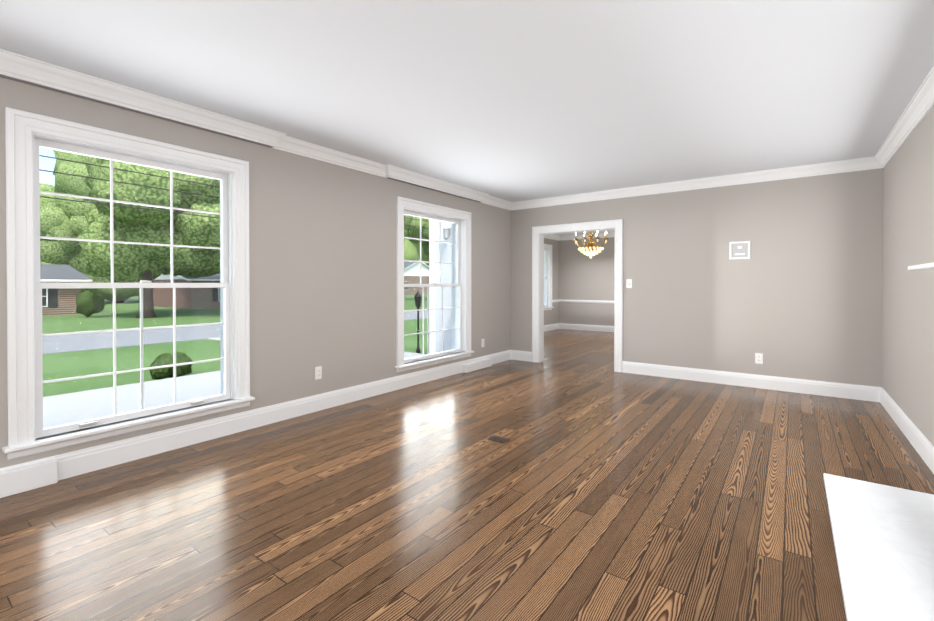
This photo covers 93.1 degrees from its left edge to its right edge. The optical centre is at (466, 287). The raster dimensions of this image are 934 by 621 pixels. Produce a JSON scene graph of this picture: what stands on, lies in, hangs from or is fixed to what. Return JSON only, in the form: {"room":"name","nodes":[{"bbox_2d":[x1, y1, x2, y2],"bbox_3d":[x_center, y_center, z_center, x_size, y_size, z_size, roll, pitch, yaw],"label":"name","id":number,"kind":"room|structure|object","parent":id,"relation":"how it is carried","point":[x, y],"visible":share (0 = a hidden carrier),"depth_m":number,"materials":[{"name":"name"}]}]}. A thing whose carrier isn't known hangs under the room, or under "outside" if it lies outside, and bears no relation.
{"room":"empty living room","nodes":[
{"label":"empty living room","id":0,"kind":"room"},
{"bbox_2d":[40,155,428,241],"bbox_3d":[-15.805,-2.597,10.645,1.600,8.620,78.760,0,1,36],"label":"power lines","id":1,"kind":"object","parent":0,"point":[153,187],"depth_m":15.90,"materials":[{"name":"metal"},{"name":"wood"}]},
{"bbox_2d":[0,77,510,467],"bbox_3d":[-1.943,-0.072,3.522,0.200,2.440,8.880,0,1,36],"label":"wall","id":2,"kind":"structure","parent":0,"point":[322,252],"depth_m":4.06,"materials":[{"name":"beige paint"}]},
{"bbox_2d":[2,107,254,459],"bbox_3d":[-2.254,-0.025,3.088,0.312,1.973,1.413,0,1,36],"label":"window","id":3,"kind":"structure","parent":2,"relation":"in","point":[28,135],"depth_m":2.87,"materials":[{"name":"white paint"}]},
{"bbox_2d":[0,49,519,210],"bbox_3d":[-1.815,-1.235,3.419,0.119,0.114,8.600,0,1,36],"label":"crown molding","id":4,"kind":"structure","parent":2,"relation":"attached to","point":[30,71],"depth_m":3.18,"materials":[{"name":"white paint"}]},
{"bbox_2d":[315,366,321,379],"bbox_3d":[-1.382,0.792,4.114,0.009,0.118,0.072,0,1,36],"label":"electrical outlet plate","id":5,"kind":"object","parent":2,"relation":"attached to","point":[318,372],"visible":1,"depth_m":4.11,"materials":[{"name":"white plastic"}]},
{"bbox_2d":[395,196,473,372],"bbox_3d":[-0.449,-0.038,5.546,0.312,1.963,1.441,0,1,36],"label":"window","id":6,"kind":"structure","parent":2,"relation":"in","point":[460,221],"depth_m":5.62,"materials":[{"name":"white paint"}]},
{"bbox_2d":[429,219,451,353],"bbox_3d":[-1.157,-0.071,6.010,1.480,3.600,13.820,0,1,36],"label":"siding","id":7,"kind":"object","parent":2,"relation":"attached to","point":[434,275],"depth_m":7.76,"materials":[{"name":"white paint"}]},
{"bbox_2d":[443,227,451,239],"bbox_3d":[-0.344,-0.928,7.551,0.120,0.230,0.161,0,1,36],"label":"lantern sconce","id":8,"kind":"object","parent":7,"relation":"attached to","point":[446,233],"depth_m":7.50,"materials":[{"name":"glass"}]},
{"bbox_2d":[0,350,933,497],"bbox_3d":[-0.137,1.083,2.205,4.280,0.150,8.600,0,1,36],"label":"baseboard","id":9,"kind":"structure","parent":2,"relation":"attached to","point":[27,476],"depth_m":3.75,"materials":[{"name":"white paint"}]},
{"bbox_2d":[0,329,933,620],"bbox_3d":[0.728,1.199,4.635,6.040,0.120,13.820,0,1,36],"label":"floor","id":10,"kind":"structure","parent":0,"point":[586,493],"depth_m":2.31,"materials":[{"name":"brown wood"}]},
{"bbox_2d":[487,435,509,442],"bbox_3d":[0.239,1.144,3.347,0.150,0.008,0.100,0,1,36],"label":"floor vent","id":11,"kind":"object","parent":10,"relation":"on","point":[498,439],"visible":1,"depth_m":3.33,"materials":[{"name":"brown metal"}]},
{"bbox_2d":[823,473,933,620],"bbox_3d":[1.946,1.145,1.910,0.568,0.029,1.510,0,1,36],"label":"hearth slab","id":12,"kind":"object","parent":10,"relation":"on","point":[883,537],"visible":1,"depth_m":1.92,"materials":[{"name":"white stone"}]},
{"bbox_2d":[0,0,933,235],"bbox_3d":[0.728,-1.376,4.615,6.040,0.150,13.820,0,1,36],"label":"ceiling","id":13,"kind":"structure","parent":0,"point":[515,100],"depth_m":2.65,"materials":[{"name":"paint"}]},
{"bbox_2d":[574,231,607,258],"bbox_3d":[2.557,-0.965,9.144,0.736,0.739,0.731,0,1,36],"label":"chandelier","id":14,"kind":"object","parent":13,"relation":"hanging from","point":[589,245],"visible":0.98,"depth_m":9.08,"materials":[{"name":"gold metal"}]},
{"bbox_2d":[544,238,558,324],"bbox_3d":[0.962,-0.121,9.876,0.200,2.440,5.080,0,1,36],"label":"wall","id":15,"kind":"structure","parent":0,"point":[551,316],"depth_m":11.49,"materials":[{"name":"beige paint"}]},
{"bbox_2d":[544,244,553,309],"bbox_3d":[1.674,-0.261,10.834,0.312,1.658,1.440,0,1,36],"label":"dining room window","id":16,"kind":"structure","parent":15,"relation":"in","point":[547,276],"depth_m":11.27,"materials":[{"name":"white paint"}]},
{"bbox_2d":[544,323,558,331],"bbox_3d":[1.031,1.025,9.796,0.017,0.150,4.740,0,1,36],"label":"baseboard","id":17,"kind":"structure","parent":15,"relation":"attached to","point":[552,326],"depth_m":11.32,"materials":[{"name":"white paint"}]},
{"bbox_2d":[544,234,559,240],"bbox_3d":[1.055,-1.284,9.761,0.074,0.112,4.740,0,1,36],"label":"crown molding","id":18,"kind":"structure","parent":15,"relation":"attached to","point":[549,236],"depth_m":11.30,"materials":[{"name":"white paint"}]},
{"bbox_2d":[559,237,613,325],"bbox_3d":[4.042,-0.127,10.640,3.860,2.440,0.200,0,1,36],"label":"wall","id":19,"kind":"structure","parent":0,"point":[582,276],"depth_m":11.26,"materials":[{"name":"beige paint"}]},
{"bbox_2d":[559,323,613,331],"bbox_3d":[3.922,1.019,10.603,3.660,0.150,0.017,0,1,36],"label":"baseboard","id":20,"kind":"structure","parent":19,"relation":"attached to","point":[602,328],"depth_m":11.24,"materials":[{"name":"white paint"}]},
{"bbox_2d":[560,232,613,240],"bbox_3d":[3.905,-1.290,10.562,3.540,0.112,0.074,0,1,36],"label":"crown molding","id":21,"kind":"structure","parent":19,"relation":"attached to","point":[568,237],"depth_m":11.23,"materials":[{"name":"white paint"}]},
{"bbox_2d":[511,168,883,386],"bbox_3d":[2.506,-0.089,5.677,4.420,2.440,0.140,0,1,36],"label":"wall","id":22,"kind":"structure","parent":0,"point":[798,294],"depth_m":5.05,"materials":[{"name":"beige paint"}]},
{"bbox_2d":[532,219,622,372],"bbox_3d":[1.579,0.105,6.359,1.344,2.042,0.200,0,1,36],"label":"door frame","id":23,"kind":"structure","parent":22,"relation":"attached to","point":[540,232],"depth_m":6.37,"materials":[{"name":"white paint"}]},
{"bbox_2d":[626,279,631,287],"bbox_3d":[2.141,-0.055,5.847,0.072,0.118,0.017,0,1,36],"label":"switch plate","id":24,"kind":"object","parent":22,"relation":"attached to","point":[628,283],"visible":1,"depth_m":5.84,"materials":[{"name":"white plastic"}]},
{"bbox_2d":[516,157,871,208],"bbox_3d":[2.390,-1.253,5.620,4.110,0.112,0.074,0,1,36],"label":"crown molding","id":25,"kind":"structure","parent":22,"relation":"attached to","point":[859,164],"depth_m":5.23,"materials":[{"name":"white paint"}]},
{"bbox_2d":[729,241,749,259],"bbox_3d":[3.148,-0.431,5.107,0.206,0.206,0.012,0,1,36],"label":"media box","id":26,"kind":"object","parent":22,"relation":"attached to","point":[739,249],"visible":1,"depth_m":5.11,"materials":[{"name":"white plastic"}]},
{"bbox_2d":[755,353,762,363],"bbox_3d":[3.303,0.801,5.005,0.072,0.118,0.009,0,1,36],"label":"outlet","id":27,"kind":"object","parent":22,"relation":"attached to","point":[758,358],"visible":1,"depth_m":5.00,"materials":[{"name":"white plastic"}]},
{"bbox_2d":[882,105,933,445],"bbox_3d":[1.603,-0.052,0.832,0.140,2.440,8.740,0,1,36],"label":"wall","id":28,"kind":"structure","parent":0,"point":[908,325],"depth_m":3.36,"materials":[{"name":"beige paint"}]},
{"bbox_2d":[872,66,933,168],"bbox_3d":[1.558,-1.217,0.943,0.074,0.112,8.600,0,1,36],"label":"crown molding","id":29,"kind":"structure","parent":28,"relation":"attached to","point":[922,101],"depth_m":3.28,"materials":[{"name":"white paint"}]},
{"bbox_2d":[908,262,933,269],"bbox_3d":[2.097,0.506,1.794,0.194,1.248,1.710,0,1,36],"label":"fireplace mantel","id":30,"kind":"object","parent":28,"relation":"attached to","point":[928,266],"visible":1,"depth_m":2.28,"materials":[{"name":"white paint"}]},
{"label":"outside","id":31,"kind":"structure","parent":0,"visible":0},
{"bbox_2d":[42,294,426,396],"bbox_3d":[-43.748,1.250,81.760,159.799,0.200,320.000,0,1,36],"label":"ground","id":32,"kind":"structure","parent":31,"point":[103,358],"depth_m":12.04,"materials":[{"name":"green plant"}]},
{"bbox_2d":[40,264,91,315],"bbox_3d":[-31.693,-0.197,22.395,10.400,3.700,17.500,0,1,36],"label":"house","id":33,"kind":"structure","parent":32,"relation":"on","point":[60,304],"depth_m":25.77,"materials":[{"name":"brick"}]},
{"bbox_2d":[40,150,139,302],"bbox_3d":[-31.383,-8.850,44.539,10.143,22.079,23.886,0,1,36],"label":"tree stand","id":34,"kind":"object","parent":32,"relation":"on","point":[60,208],"depth_m":37.32,"materials":[{"name":"green plant"}]},
{"bbox_2d":[76,290,104,316],"bbox_3d":[-20.334,0.868,23.902,1.092,1.488,1.231,0,1,36],"label":"bush","id":35,"kind":"object","parent":32,"relation":"on","point":[87,296],"depth_m":23.59,"materials":[{"name":"green plant"}]},
{"bbox_2d":[76,156,219,317],"bbox_3d":[-16.065,-4.823,25.583,10.235,12.904,10.142,0,1,36],"label":"tree","id":36,"kind":"object","parent":32,"relation":"on","point":[179,260],"depth_m":22.05,"materials":[{"name":"green plant"}]},
{"bbox_2d":[149,352,192,378],"bbox_3d":[-5.667,1.479,8.455,0.656,0.502,0.665,0,1,36],"label":"bush","id":37,"kind":"object","parent":32,"relation":"on","point":[162,361],"depth_m":8.32,"materials":[{"name":"green plant"}]},
{"bbox_2d":[153,274,219,308],"bbox_3d":[-19.807,-0.405,39.844,10.900,3.850,14.100,0,1,36],"label":"house","id":38,"kind":"structure","parent":32,"relation":"on","point":[160,301],"depth_m":32.68,"materials":[{"name":"brick"}]},
{"bbox_2d":[404,215,412,236],"bbox_3d":[-10.185,-4.862,35.713,10.800,12.827,10.547,0,1,36],"label":"tree","id":39,"kind":"object","parent":32,"relation":"on","point":[407,221],"depth_m":34.82,"materials":[{"name":"green plant"}]},
{"bbox_2d":[404,260,428,294],"bbox_3d":[-12.435,-2.051,78.588,10.900,6.550,12.900,0,1,36],"label":"house","id":40,"kind":"structure","parent":32,"relation":"on","point":[408,272],"depth_m":75.15,"materials":[{"name":"brick"}]},
{"bbox_2d":[404,238,428,265],"bbox_3d":[-14.312,-14.576,102.381,13.759,31.235,32.674,0,1,36],"label":"tree stand","id":41,"kind":"object","parent":32,"relation":"on","point":[414,252],"depth_m":96.29,"materials":[{"name":"green plant"}]},
{"bbox_2d":[414,291,421,352],"bbox_3d":[-1.257,0.893,11.389,0.230,1.630,0.199,0,1,36],"label":"lamp post","id":42,"kind":"object","parent":32,"relation":"on","point":[418,300],"depth_m":11.35,"materials":[{"name":"black metal"}]},
{"bbox_2d":[407,216,428,257],"bbox_3d":[-1.971,-4.918,49.962,9.420,12.720,11.125,0,1,36],"label":"tree","id":43,"kind":"object","parent":32,"relation":"on","point":[415,232],"depth_m":46.68,"materials":[{"name":"green plant"}]},
{"bbox_2d":[42,310,426,353],"bbox_3d":[9.124,1.462,42.928,5.600,0.070,320.000,0,1,36],"label":"road","id":44,"kind":"structure","parent":31,"point":[133,337],"depth_m":14.60,"materials":[{"name":"grey asphalt"}]},
{"bbox_2d":[43,337,426,427],"bbox_3d":[-6.540,1.485,7.159,11.499,0.570,11.800,0,1,36],"label":"walkway","id":45,"kind":"structure","parent":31,"point":[126,401],"depth_m":4.90,"materials":[{"name":"concrete"}]},
{"bbox_3d":[4.079,-0.103,7.549,0.140,2.440,4.740,0,1,36],"label":"wall","id":46,"kind":"structure","parent":0,"visible":0},
{"bbox_2d":[559,299,613,302],"bbox_3d":[3.907,0.354,10.603,3.690,0.070,0.026,0,1,36],"label":"trim","id":47,"kind":"structure","parent":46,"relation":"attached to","point":[587,301],"depth_m":11.22,"materials":[{"name":"white paint"}]}
]}

